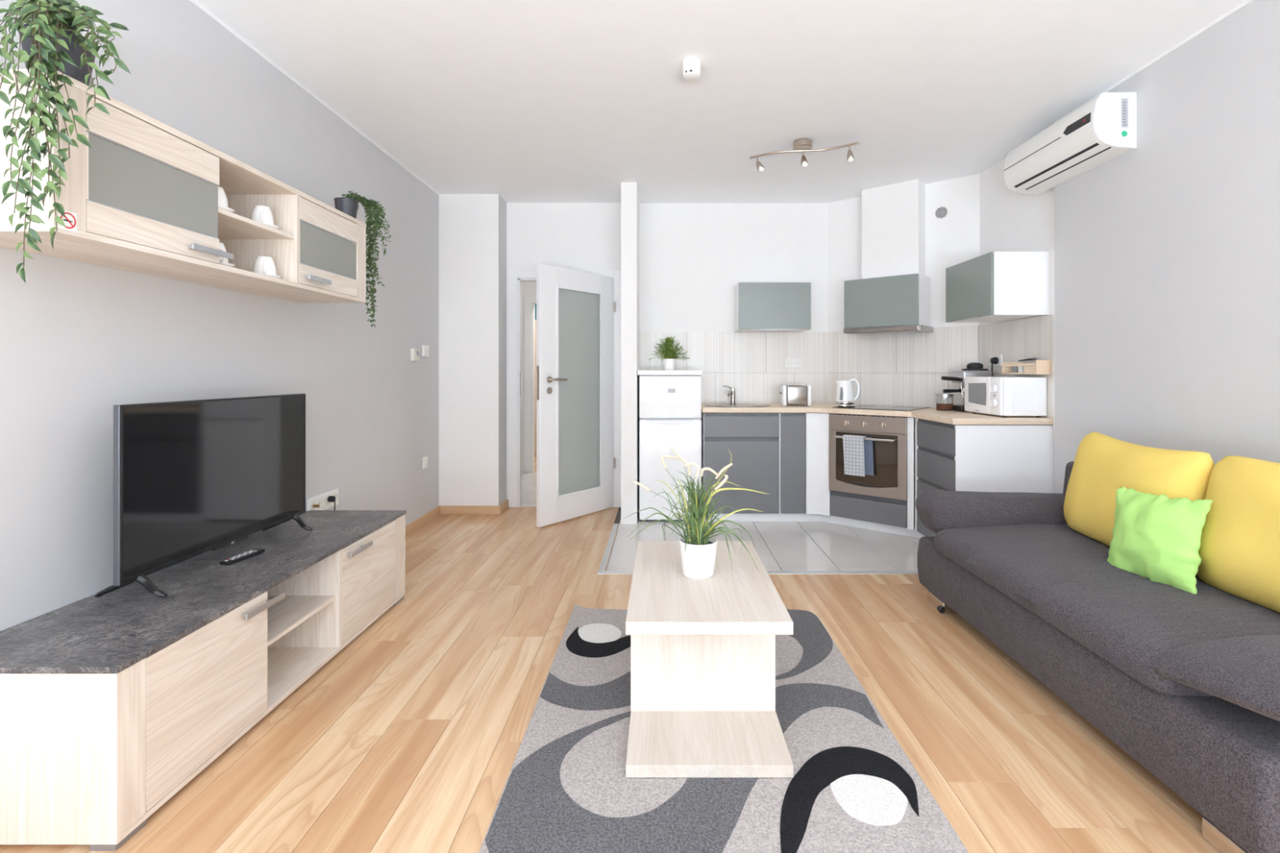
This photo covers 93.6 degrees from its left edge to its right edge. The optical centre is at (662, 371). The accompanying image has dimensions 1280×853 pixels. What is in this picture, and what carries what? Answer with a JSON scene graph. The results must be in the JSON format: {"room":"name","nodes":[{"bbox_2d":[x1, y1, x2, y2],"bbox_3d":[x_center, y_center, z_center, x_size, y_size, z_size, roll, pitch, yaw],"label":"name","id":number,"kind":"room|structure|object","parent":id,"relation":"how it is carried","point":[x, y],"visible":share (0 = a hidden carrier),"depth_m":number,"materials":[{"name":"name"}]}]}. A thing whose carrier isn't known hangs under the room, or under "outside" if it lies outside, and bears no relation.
{"room":"living room","nodes":[
{"label":"living room","id":0,"kind":"room"},
{"bbox_2d":[0,0,439,631],"bbox_3d":[-1.930,-0.143,1.220,0.100,2.687,8.240,0,0,0],"label":"wall","id":1,"kind":"structure","parent":0,"point":[79,340],"depth_m":2.44,"materials":[{"name":"white paint"}]},
{"bbox_2d":[0,68,366,302],"bbox_3d":[-1.692,-0.556,2.303,0.373,0.408,1.589,0,0,0],"label":"upper cabinet","id":2,"kind":"object","parent":1,"relation":"attached to","point":[144,199],"visible":0.97,"depth_m":1.89,"materials":[{"name":"brown wood"}]},
{"bbox_2d":[0,0,131,283],"bbox_3d":[-1.553,-0.597,1.554,0.407,0.775,0.273,0,0,27],"label":"plant","id":3,"kind":"object","parent":2,"relation":"on","point":[49,41],"visible":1,"depth_m":1.43,"materials":[{"name":"green plant"}]},
{"bbox_2d":[217,205,235,213],"bbox_3d":[-1.605,-0.576,2.150,0.120,0.014,0.120,0,0,0],"label":"saucer","id":4,"kind":"object","parent":2,"relation":"on","point":[225,208],"visible":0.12,"depth_m":2.14,"materials":[{"name":"white ceramic"}]},
{"bbox_2d":[217,186,228,207],"bbox_3d":[-1.599,-0.617,2.148,0.095,0.082,0.082,0,0,15],"label":"cup","id":5,"kind":"object","parent":4,"relation":"on","point":[222,198],"visible":0.16,"depth_m":2.14,"materials":[{"name":"white ceramic"}]},
{"bbox_2d":[219,262,235,266],"bbox_3d":[-1.605,-0.378,2.150,0.120,0.014,0.120,0,0,0],"label":"saucer","id":6,"kind":"object","parent":2,"relation":"on","point":[220,263],"visible":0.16,"depth_m":2.14,"materials":[{"name":"white ceramic"}]},
{"bbox_2d":[219,242,228,262],"bbox_3d":[-1.599,-0.418,2.151,0.095,0.082,0.082,0,0,-8],"label":"cup","id":7,"kind":"object","parent":6,"relation":"on","point":[222,247],"visible":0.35,"depth_m":2.14,"materials":[{"name":"white ceramic"}]},
{"bbox_2d":[217,207,294,239],"bbox_3d":[-1.708,-0.560,2.296,0.329,0.016,0.436,0,0,0],"label":"shelf","id":8,"kind":"object","parent":2,"relation":"attached to","point":[231,225],"depth_m":2.36,"materials":[{"name":"brown wood"}]},
{"bbox_2d":[258,222,279,229],"bbox_3d":[-1.605,-0.576,2.405,0.120,0.014,0.120,0,0,0],"label":"saucer","id":9,"kind":"object","parent":2,"relation":"on","point":[265,224],"visible":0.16,"depth_m":2.39,"materials":[{"name":"white ceramic"}]},
{"bbox_2d":[250,204,274,224],"bbox_3d":[-1.599,-0.617,2.403,0.095,0.082,0.082,0,0,21],"label":"cup","id":10,"kind":"object","parent":9,"relation":"on","point":[262,214],"visible":0.81,"depth_m":2.38,"materials":[{"name":"white ceramic"}]},
{"bbox_2d":[259,273,282,278],"bbox_3d":[-1.605,-0.378,2.420,0.120,0.014,0.120,0,0,0],"label":"saucer","id":11,"kind":"object","parent":2,"relation":"on","point":[270,275],"visible":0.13,"depth_m":2.40,"materials":[{"name":"white ceramic"}]},
{"bbox_2d":[253,256,276,275],"bbox_3d":[-1.599,-0.418,2.418,0.095,0.082,0.082,0,0,21],"label":"cup","id":12,"kind":"object","parent":11,"relation":"on","point":[262,264],"visible":0.88,"depth_m":2.39,"materials":[{"name":"white ceramic"}]},
{"bbox_2d":[333,191,391,327],"bbox_3d":[-1.552,-0.570,3.116,0.182,0.676,0.295,0,0,18],"label":"plant","id":13,"kind":"object","parent":2,"relation":"on","point":[348,205],"visible":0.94,"depth_m":3.17,"materials":[{"name":"green plant"}]},
{"bbox_2d":[189,0,439,195],"bbox_3d":[-1.877,-1.480,1.070,0.006,0.014,7.940,0,0,0],"label":"trim","id":14,"kind":"structure","parent":1,"relation":"attached to","point":[194,2],"depth_m":3.06,"materials":[{"name":"white paint"}]},
{"bbox_2d":[312,504,324,510],"bbox_3d":[-1.841,0.946,3.215,0.047,0.468,0.036,0,0,0],"label":"plug","id":15,"kind":"object","parent":1,"relation":"attached to","point":[313,505],"visible":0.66,"depth_m":3.20,"materials":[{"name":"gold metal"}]},
{"bbox_2d":[306,488,337,511],"bbox_3d":[-1.873,0.722,3.315,0.014,0.092,0.290,0,0,0],"label":"wall socket","id":16,"kind":"object","parent":1,"relation":"attached to","point":[322,499],"visible":0.82,"depth_m":3.30,"materials":[{"name":"white plastic"}]},
{"bbox_2d":[327,496,335,510],"bbox_3d":[-1.843,0.943,3.322,0.043,0.495,0.090,0,0,0],"label":"plug","id":17,"kind":"object","parent":1,"relation":"attached to","point":[331,499],"visible":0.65,"depth_m":3.34,"materials":[{"name":"black plastic"}]},
{"bbox_2d":[410,348,419,360],"bbox_3d":[-1.862,-0.124,4.522,0.036,0.092,0.105,0,0,0],"label":"thermostat","id":18,"kind":"object","parent":1,"relation":"attached to","point":[415,353],"visible":1,"depth_m":4.49,"materials":[{"name":"beige plastic"}]},
{"bbox_2d":[405,505,439,536],"bbox_3d":[-1.872,1.164,1.070,0.016,0.072,7.940,0,0,0],"label":"baseboard","id":19,"kind":"structure","parent":1,"relation":"attached to","point":[415,525],"depth_m":4.65,"materials":[{"name":"brown wood"}]},
{"bbox_2d":[422,456,427,469],"bbox_3d":[-1.873,0.720,4.732,0.014,0.090,0.085,0,0,0],"label":"light switch","id":20,"kind":"object","parent":1,"relation":"attached to","point":[424,460],"visible":1,"depth_m":4.71,"materials":[{"name":"white plastic"}]},
{"bbox_2d":[422,345,428,356],"bbox_3d":[-1.873,-0.160,4.740,0.014,0.090,0.120,0,0,0],"label":"light switch","id":21,"kind":"object","parent":1,"relation":"attached to","point":[424,348],"visible":1,"depth_m":4.72,"materials":[{"name":"white plastic"}]},
{"bbox_2d":[522,281,536,471],"bbox_3d":[-0.850,-0.100,7.200,2.900,2.600,0.100,0,0,0],"label":"wall","id":22,"kind":"structure","parent":0,"point":[529,288],"depth_m":7.15,"materials":[{"name":"white paint"}]},
{"bbox_2d":[524,295,536,471],"bbox_3d":[-1.140,0.150,7.190,1.020,2.100,0.120,0,0,0],"label":"door","id":23,"kind":"structure","parent":22,"relation":"in","point":[528,300],"depth_m":7.13,"materials":[{"name":"white paint"}]},
{"bbox_2d":[534,303,536,319],"bbox_3d":[-0.850,-0.100,9.150,2.900,2.600,0.100,0,0,0],"label":"wall","id":24,"kind":"structure","parent":0,"point":[535,304],"depth_m":9.10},
{"bbox_2d":[0,457,1219,852],"bbox_3d":[0.068,1.228,3.150,4.735,0.063,12.100,0,0,0],"label":"floor","id":25,"kind":"structure","parent":0,"point":[408,739],"depth_m":2.10,"materials":[{"name":"brown wood"}]},
{"bbox_2d":[0,510,406,851],"bbox_3d":[-1.607,0.969,2.338,0.542,0.463,1.687,0,0,0],"label":"tv stand","id":26,"kind":"object","parent":25,"relation":"on","point":[111,704],"visible":1,"depth_m":1.74,"materials":[{"name":"wood"}]},
{"bbox_2d":[94,393,312,597],"bbox_3d":[-1.726,0.419,2.330,0.228,0.630,0.960,0,0,0],"label":"television","id":27,"kind":"object","parent":26,"relation":"on","point":[192,478],"visible":1,"depth_m":2.17,"materials":[{"name":"black plastic"}]},
{"bbox_2d":[219,548,264,564],"bbox_3d":[-1.654,0.729,2.364,0.042,0.015,0.176,0,0,8],"label":"remote control","id":28,"kind":"object","parent":26,"relation":"on","point":[234,559],"visible":1,"depth_m":2.35,"materials":[{"name":"black plastic"}]},
{"bbox_2d":[267,595,335,646],"bbox_3d":[-1.623,0.956,2.304,0.479,0.016,0.463,0,0,0],"label":"shelf","id":29,"kind":"object","parent":26,"relation":"attached to","point":[284,615],"depth_m":2.37,"materials":[{"name":"brown wood"}]},
{"bbox_2d":[439,194,506,506],"bbox_3d":[-1.629,-0.143,5.175,0.501,2.687,0.270,0,0,0],"label":"wall pier","id":30,"kind":"object","parent":25,"relation":"on","point":[473,228],"visible":0.86,"depth_m":5.04,"materials":[{"name":"white paint"}]},
{"bbox_2d":[440,505,500,514],"bbox_3d":[-1.613,1.164,5.032,0.501,0.072,0.016,0,0,0],"label":"baseboard","id":31,"kind":"object","parent":30,"relation":"attached to","point":[444,509],"visible":1,"depth_m":5.02,"materials":[{"name":"brown wood"}]},
{"bbox_2d":[534,320,536,457],"bbox_3d":[-1.550,0.240,8.640,1.100,1.920,0.520,0,0,0],"label":"wardrobe","id":32,"kind":"object","parent":25,"relation":"on","point":[535,320],"visible":0.02,"depth_m":8.38,"materials":[{"name":"wood"}]},
{"bbox_2d":[639,374,701,520],"bbox_3d":[0.060,0.616,5.005,0.494,1.168,0.550,0,0,0],"label":"refrigerator","id":33,"kind":"object","parent":25,"relation":"on","point":[670,405],"visible":0.77,"depth_m":4.75,"materials":[{"name":"metal"}]},
{"bbox_2d":[637,370,702,374],"bbox_3d":[0.054,0.011,5.019,0.508,0.037,0.553,0,0,0],"label":"board","id":34,"kind":"object","parent":33,"relation":"on","point":[639,372],"visible":0.97,"depth_m":4.74,"materials":[{"name":"white paint"}]},
{"bbox_2d":[648,336,690,370],"bbox_3d":[0.057,-0.151,5.034,0.318,0.288,0.228,0,0,-21],"label":"potted plant","id":35,"kind":"object","parent":34,"relation":"on","point":[668,354],"visible":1,"depth_m":5.00,"materials":[{"name":"green plant"}]},
{"bbox_2d":[479,604,968,852],"bbox_3d":[0.150,1.194,2.208,1.213,0.012,1.716,0,0,0],"label":"rug","id":36,"kind":"object","parent":25,"relation":"on","point":[853,788],"visible":0.85,"depth_m":1.73,"materials":[{"name":"grey carpet"}]},
{"bbox_2d":[625,541,793,777],"bbox_3d":[0.137,0.960,2.173,0.491,0.454,0.840,0,0,0],"label":"coffee table","id":37,"kind":"object","parent":36,"relation":"on","point":[703,651],"visible":0.98,"depth_m":2.01,"materials":[{"name":"brown wood"}]},
{"bbox_2d":[627,448,768,579],"bbox_3d":[0.124,0.504,2.128,0.506,0.456,0.281,0,0,0],"label":"potted grass","id":38,"kind":"object","parent":37,"relation":"on","point":[698,551],"depth_m":2.13,"materials":[{"name":"plant"}]},
{"bbox_2d":[679,536,717,579],"bbox_3d":[0.128,0.670,2.165,0.138,0.124,0.138,0,0,0],"label":"pot","id":39,"kind":"object","parent":38,"relation":"on","point":[699,559],"depth_m":2.11,"materials":[{"name":"white ceramic"}]},
{"bbox_2d":[625,711,793,777],"bbox_3d":[0.137,1.170,2.173,0.491,0.036,0.840,0,0,0],"label":"shelf","id":40,"kind":"object","parent":37,"relation":"attached to","point":[661,744],"depth_m":1.85,"materials":[{"name":"brown wood"}]},
{"bbox_2d":[701,411,779,513],"bbox_3d":[0.623,0.729,5.010,0.602,0.797,0.560,0,0,0],"label":"base cabinet","id":41,"kind":"object","parent":25,"relation":"on","point":[752,439],"visible":0.88,"depth_m":4.73,"materials":[{"name":"grey laminate"}]},
{"bbox_2d":[701,404,1053,424],"bbox_3d":[1.435,0.306,4.598,2.638,0.038,1.151,0,0,36],"label":"countertop","id":42,"kind":"structure","parent":41,"relation":"on","point":[952,417],"depth_m":4.29,"materials":[{"name":"brown wood"}]},
{"bbox_2d":[722,385,736,404],"bbox_3d":[0.585,0.203,5.136,0.118,0.164,0.146,0,0,-14],"label":"faucet","id":43,"kind":"object","parent":42,"relation":"on","point":[731,393],"visible":0.96,"depth_m":5.17,"materials":[{"name":"metal"}]},
{"bbox_2d":[705,403,769,406],"bbox_3d":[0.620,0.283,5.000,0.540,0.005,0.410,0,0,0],"label":"sink","id":44,"kind":"object","parent":42,"relation":"in","point":[727,404],"visible":1,"depth_m":4.99,"materials":[{"name":"metal"}]},
{"bbox_2d":[779,384,811,405],"bbox_3d":[1.095,0.200,4.980,0.246,0.170,0.140,0,0,0],"label":"toaster","id":45,"kind":"object","parent":42,"relation":"on","point":[788,394],"visible":1,"depth_m":4.92,"materials":[{"name":"metal"}]},
{"bbox_2d":[832,404,929,410],"bbox_3d":[1.712,0.283,4.704,0.580,0.005,0.510,0,0,41],"label":"cooktop","id":46,"kind":"object","parent":42,"relation":"in","point":[857,406],"visible":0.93,"depth_m":4.63,"materials":[{"name":"black glass"}]},
{"bbox_2d":[834,377,860,406],"bbox_3d":[1.460,0.168,4.803,0.173,0.224,0.159,0,0,-28],"label":"kettle","id":47,"kind":"object","parent":46,"relation":"on","point":[845,393],"visible":1,"depth_m":4.75,"materials":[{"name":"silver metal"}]},
{"bbox_2d":[936,393,953,410],"bbox_3d":[2.065,0.226,4.400,0.118,0.120,0.118,0,0,0],"label":"jar","id":48,"kind":"object","parent":42,"relation":"on","point":[944,402],"visible":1,"depth_m":4.35,"materials":[{"name":"clear glass"}]},
{"bbox_2d":[941,362,991,411],"bbox_3d":[2.152,0.112,4.318,0.367,0.348,0.194,0,0,0],"label":"coffee maker","id":49,"kind":"object","parent":42,"relation":"on","point":[973,369],"visible":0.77,"depth_m":4.25,"materials":[{"name":"black plastic"}]},
{"bbox_2d":[964,376,1046,417],"bbox_3d":[2.215,0.162,3.924,0.306,0.249,0.452,0,0,0],"label":"microwave","id":50,"kind":"object","parent":42,"relation":"on","point":[1004,396],"visible":1,"depth_m":3.70,"materials":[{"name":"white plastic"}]},
{"bbox_2d":[778,412,805,513],"bbox_3d":[1.026,0.729,5.010,0.204,0.797,0.560,0,0,0],"label":"base cabinet","id":51,"kind":"object","parent":25,"relation":"on","point":[792,424],"visible":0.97,"depth_m":4.73,"materials":[{"name":"grey laminate"}]},
{"bbox_2d":[704,513,924,538],"bbox_3d":[1.257,1.163,4.464,1.911,0.071,0.572,0,0,36],"label":"plinth","id":52,"kind":"object","parent":25,"relation":"on","point":[734,517],"visible":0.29,"depth_m":4.79,"materials":[{"name":"white paint"}]},
{"bbox_2d":[805,413,915,529],"bbox_3d":[1.613,0.729,4.691,0.810,0.797,0.569,0,0,40],"label":"base cabinet","id":53,"kind":"object","parent":25,"relation":"on","point":[876,509],"depth_m":4.63,"materials":[{"name":"white laminate"}]},
{"bbox_2d":[828,413,915,500],"bbox_3d":[1.647,0.626,4.629,0.587,0.594,0.519,0,0,40],"label":"oven","id":54,"kind":"object","parent":53,"relation":"in","point":[889,434],"visible":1,"depth_m":4.43,"materials":[{"name":"metal"}]},
{"bbox_2d":[842,435,873,476],"bbox_3d":[1.453,0.629,4.468,0.222,0.292,0.050,0,0,41],"label":"towel","id":55,"kind":"object","parent":54,"relation":"hanging from","point":[857,451],"visible":1,"depth_m":4.45,"materials":[{"name":"white fabric"}]},
{"bbox_2d":[915,417,1053,536],"bbox_3d":[2.083,0.765,3.952,0.601,0.870,0.584,0,0,0],"label":"base cabinet","id":56,"kind":"object","parent":25,"relation":"on","point":[996,458],"visible":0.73,"depth_m":3.66,"materials":[{"name":"white laminate"}]},
{"bbox_2d":[915,461,1279,852],"bbox_3d":[1.818,0.834,2.270,0.946,0.731,2.002,0,0,0],"label":"sofa","id":57,"kind":"object","parent":25,"relation":"on","point":[1187,685],"visible":0.85,"depth_m":1.87,"materials":[{"name":"grey fabric"}]},
{"bbox_2d":[1063,431,1214,546],"bbox_3d":[2.006,0.533,2.585,0.256,0.480,0.729,0,0,6],"label":"cushion","id":58,"kind":"object","parent":57,"relation":"on","point":[1103,464],"visible":0.65,"depth_m":2.54,"materials":[{"name":"yellow fabric"}]},
{"bbox_2d":[1106,486,1213,595],"bbox_3d":[1.833,0.625,2.244,0.164,0.358,0.365,0,0,-15],"label":"throw cushion","id":59,"kind":"object","parent":57,"relation":"on","point":[1156,538],"visible":0.93,"depth_m":2.17,"materials":[{"name":"green fabric"}]},
{"bbox_2d":[1195,455,1279,613],"bbox_3d":[2.009,0.537,1.825,0.261,0.468,0.790,0,0,0],"label":"cushion","id":60,"kind":"object","parent":57,"relation":"on","point":[1239,551],"visible":0.88,"depth_m":1.98,"materials":[{"name":"yellow fabric"}]},
{"bbox_2d":[621,182,639,524],"bbox_3d":[-0.268,-0.143,5.018,0.125,2.687,0.585,0,0,0],"label":"wall partition","id":61,"kind":"structure","parent":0,"point":[630,204],"depth_m":4.72,"materials":[{"name":"white paint"}]},
{"bbox_2d":[506,202,827,499],"bbox_3d":[-0.160,-0.143,5.355,3.440,2.687,0.110,0,0,0],"label":"wall","id":62,"kind":"structure","parent":0,"point":[693,256],"depth_m":5.31,"materials":[{"name":"white paint"}]},
{"bbox_2d":[499,498,508,513],"bbox_3d":[-1.371,1.164,5.169,0.016,0.072,0.258,0,0,0],"label":"baseboard","id":63,"kind":"structure","parent":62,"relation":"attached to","point":[504,504],"depth_m":5.16,"materials":[{"name":"brown wood"}]},
{"bbox_2d":[508,263,621,527],"bbox_3d":[-0.861,0.158,4.983,0.998,2.100,0.834,0,0,0],"label":"door","id":64,"kind":"structure","parent":62,"relation":"in","point":[579,312],"depth_m":5.01,"materials":[{"name":"white paint"}]},
{"bbox_2d":[640,332,827,413],"bbox_3d":[0.626,0.027,5.304,1.658,0.744,0.011,0,0,0],"label":"backsplash","id":65,"kind":"structure","parent":62,"relation":"attached to","point":[751,363],"depth_m":5.30,"materials":[{"name":"tile"}]},
{"bbox_2d":[733,282,810,332],"bbox_3d":[0.930,-0.541,5.141,0.600,0.394,0.335,0,0,0],"label":"upper cabinet","id":66,"kind":"object","parent":62,"relation":"attached to","point":[758,307],"visible":1,"depth_m":4.99,"materials":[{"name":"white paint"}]},
{"bbox_2d":[784,358,802,367],"bbox_3d":[1.151,-0.072,5.293,0.152,0.080,0.011,0,0,0],"label":"wall socket","id":67,"kind":"object","parent":62,"relation":"attached to","point":[788,362],"visible":1,"depth_m":5.29,"materials":[{"name":"white plastic"}]},
{"bbox_2d":[195,0,1246,203],"bbox_3d":[0.253,-1.527,1.255,4.465,0.080,8.310,0,0,0],"label":"ceiling","id":68,"kind":"structure","parent":0,"point":[516,100],"depth_m":3.05,"materials":[{"name":"paint"}]},
{"bbox_2d":[682,57,700,80],"bbox_3d":[0.138,-1.449,2.885,0.086,0.075,0.086,0,0,0],"label":"smoke detector","id":69,"kind":"object","parent":68,"relation":"attached to","point":[691,65],"visible":1,"depth_m":2.85,"materials":[{"name":"white plastic"}]},
{"bbox_2d":[749,137,859,172],"bbox_3d":[0.905,-1.401,3.890,0.703,0.172,0.123,0,0,23],"label":"ceiling spotlight","id":70,"kind":"object","parent":68,"relation":"attached to","point":[804,144],"visible":1,"depth_m":3.87,"materials":[{"name":"silver metal"}]},
{"bbox_2d":[862,178,925,279],"bbox_3d":[1.861,-1.113,4.856,0.450,0.747,0.170,0,0,41],"label":"cover","id":71,"kind":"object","parent":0,"point":[894,215],"depth_m":4.77,"materials":[{"name":"white paint"}]},
{"bbox_2d":[827,173,979,332],"bbox_3d":[1.974,-0.143,4.937,1.366,2.687,0.100,0,0,40],"label":"wall","id":72,"kind":"structure","parent":0,"point":[952,240],"depth_m":4.73,"materials":[{"name":"white paint"}]},
{"bbox_2d":[844,273,930,328],"bbox_3d":[1.794,-0.543,4.820,0.585,0.390,0.290,0,0,40],"label":"upper cabinet","id":73,"kind":"object","parent":72,"relation":"attached to","point":[899,300],"visible":0.98,"depth_m":4.68,"materials":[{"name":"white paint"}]},
{"bbox_2d":[843,324,933,335],"bbox_3d":[1.802,-0.326,4.811,0.610,0.043,0.312,0,0,41],"label":"range hood","id":74,"kind":"object","parent":73,"relation":"attached to","point":[920,328],"visible":1,"depth_m":4.70,"materials":[{"name":"metal"}]},
{"bbox_2d":[827,325,978,413],"bbox_3d":[1.916,0.027,4.913,1.207,0.744,0.011,0,0,40],"label":"backsplash","id":75,"kind":"structure","parent":72,"relation":"attached to","point":[905,369],"depth_m":4.88,"materials":[{"name":"tile"}]},
{"bbox_2d":[933,205,948,219],"bbox_3d":[2.176,-1.240,4.694,0.110,0.110,0.006,0,0,40],"label":"air vent","id":76,"kind":"object","parent":72,"relation":"in","point":[941,212],"visible":1,"depth_m":4.69,"materials":[{"name":"white plastic"}]},
{"bbox_2d":[979,157,1054,493],"bbox_3d":[2.435,-0.143,4.503,0.100,2.687,1.815,0,0,0],"label":"wall","id":77,"kind":"structure","parent":0,"point":[1010,220],"depth_m":4.09,"materials":[{"name":"white paint"}]},
{"bbox_2d":[990,356,998,376],"bbox_3d":[2.342,0.085,4.255,0.038,0.372,0.061,0,0,0],"label":"plug","id":78,"kind":"object","parent":77,"relation":"attached to","point":[994,360],"visible":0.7,"depth_m":4.24,"materials":[{"name":"black plastic"}]},
{"bbox_2d":[988,354,1002,366],"bbox_3d":[2.367,-0.077,4.280,0.014,0.085,0.160,0,0,0],"label":"wall socket","id":79,"kind":"object","parent":77,"relation":"attached to","point":[999,357],"visible":0.7,"depth_m":4.25,"materials":[{"name":"white plastic"}]},
{"bbox_2d":[946,251,1048,322],"bbox_3d":[2.199,-0.541,4.003,0.371,0.394,0.597,0,0,0],"label":"upper cabinet","id":80,"kind":"object","parent":77,"relation":"attached to","point":[995,286],"visible":1,"depth_m":3.71,"materials":[{"name":"white laminate"}]},
{"bbox_2d":[978,314,1054,436],"bbox_3d":[2.380,0.027,4.059,0.011,0.744,0.911,0,0,0],"label":"backsplash","id":81,"kind":"structure","parent":77,"relation":"attached to","point":[1018,340],"depth_m":3.97,"materials":[{"name":"tile"}]},
{"bbox_2d":[1001,360,1050,374],"bbox_3d":[2.329,-0.025,3.862,0.088,0.087,0.380,0,0,0],"label":"spice rack","id":82,"kind":"object","parent":77,"relation":"attached to","point":[1042,366],"visible":0.99,"depth_m":3.72,"materials":[{"name":"brown wood"}]},
{"bbox_2d":[1011,366,1017,372],"bbox_3d":[2.335,-0.021,3.970,0.050,0.058,0.050,0,0,0],"label":"spice jar","id":83,"kind":"object","parent":82,"relation":"on","point":[1014,369],"visible":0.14,"depth_m":3.95,"materials":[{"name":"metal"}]},
{"bbox_2d":[1017,366,1023,372],"bbox_3d":[2.335,-0.021,3.900,0.050,0.058,0.050,0,0,0],"label":"spice jar","id":84,"kind":"object","parent":82,"relation":"on","point":[1020,369],"visible":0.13,"depth_m":3.88,"materials":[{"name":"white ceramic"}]},
{"bbox_2d":[1001,372,1050,374],"bbox_3d":[2.329,0.014,3.862,0.088,0.010,0.380,0,0,0],"label":"shelf","id":85,"kind":"object","parent":82,"relation":"attached to","point":[1033,373],"depth_m":3.73,"materials":[{"name":"brown wood"}]},
{"bbox_2d":[1017,357,1037,361],"bbox_3d":[2.335,-0.074,3.833,0.030,0.018,0.276,0,0,11],"label":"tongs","id":86,"kind":"object","parent":82,"relation":"on","point":[1034,358],"visible":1,"depth_m":3.83,"materials":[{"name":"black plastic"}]},
{"bbox_2d":[1053,312,1054,427],"bbox_3d":[2.365,-0.005,3.599,0.040,0.690,0.006,0,0,0],"label":"trim","id":87,"kind":"structure","parent":77,"relation":"attached to","point":[1054,313],"depth_m":3.60,"materials":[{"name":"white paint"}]},
{"bbox_2d":[1054,0,1279,493],"bbox_3d":[2.415,-0.143,0.347,0.140,2.687,6.495,0,0,0],"label":"wall","id":88,"kind":"structure","parent":0,"point":[1167,249],"depth_m":2.71,"materials":[{"name":"white paint"}]},
{"bbox_2d":[1003,92,1136,194],"bbox_3d":[2.237,-1.244,3.364,0.214,0.279,0.792,0,0,0],"label":"air conditioner","id":89,"kind":"object","parent":88,"relation":"attached to","point":[1103,129],"visible":1,"depth_m":3.17,"materials":[{"name":"white plastic"}]},
{"bbox_2d":[1013,142,1098,187],"bbox_3d":[2.176,-1.137,3.355,0.017,0.009,0.710,0,0,0],"label":"air vent","id":90,"kind":"object","parent":89,"relation":"attached to","point":[1086,148],"depth_m":3.31,"materials":[{"name":"white plastic"}]},
{"bbox_2d":[1122,101,1126,125],"bbox_3d":[2.283,-1.274,2.969,0.020,0.118,0.001,0,0,0],"label":"print","id":91,"kind":"object","parent":89,"relation":"attached to","point":[1124,103],"depth_m":2.97},
{"bbox_2d":[1053,0,1253,123],"bbox_3d":[2.342,-1.480,0.347,0.006,0.014,6.495,0,0,0],"label":"trim","id":92,"kind":"structure","parent":88,"relation":"attached to","point":[1244,3],"depth_m":2.73,"materials":[{"name":"white paint"}]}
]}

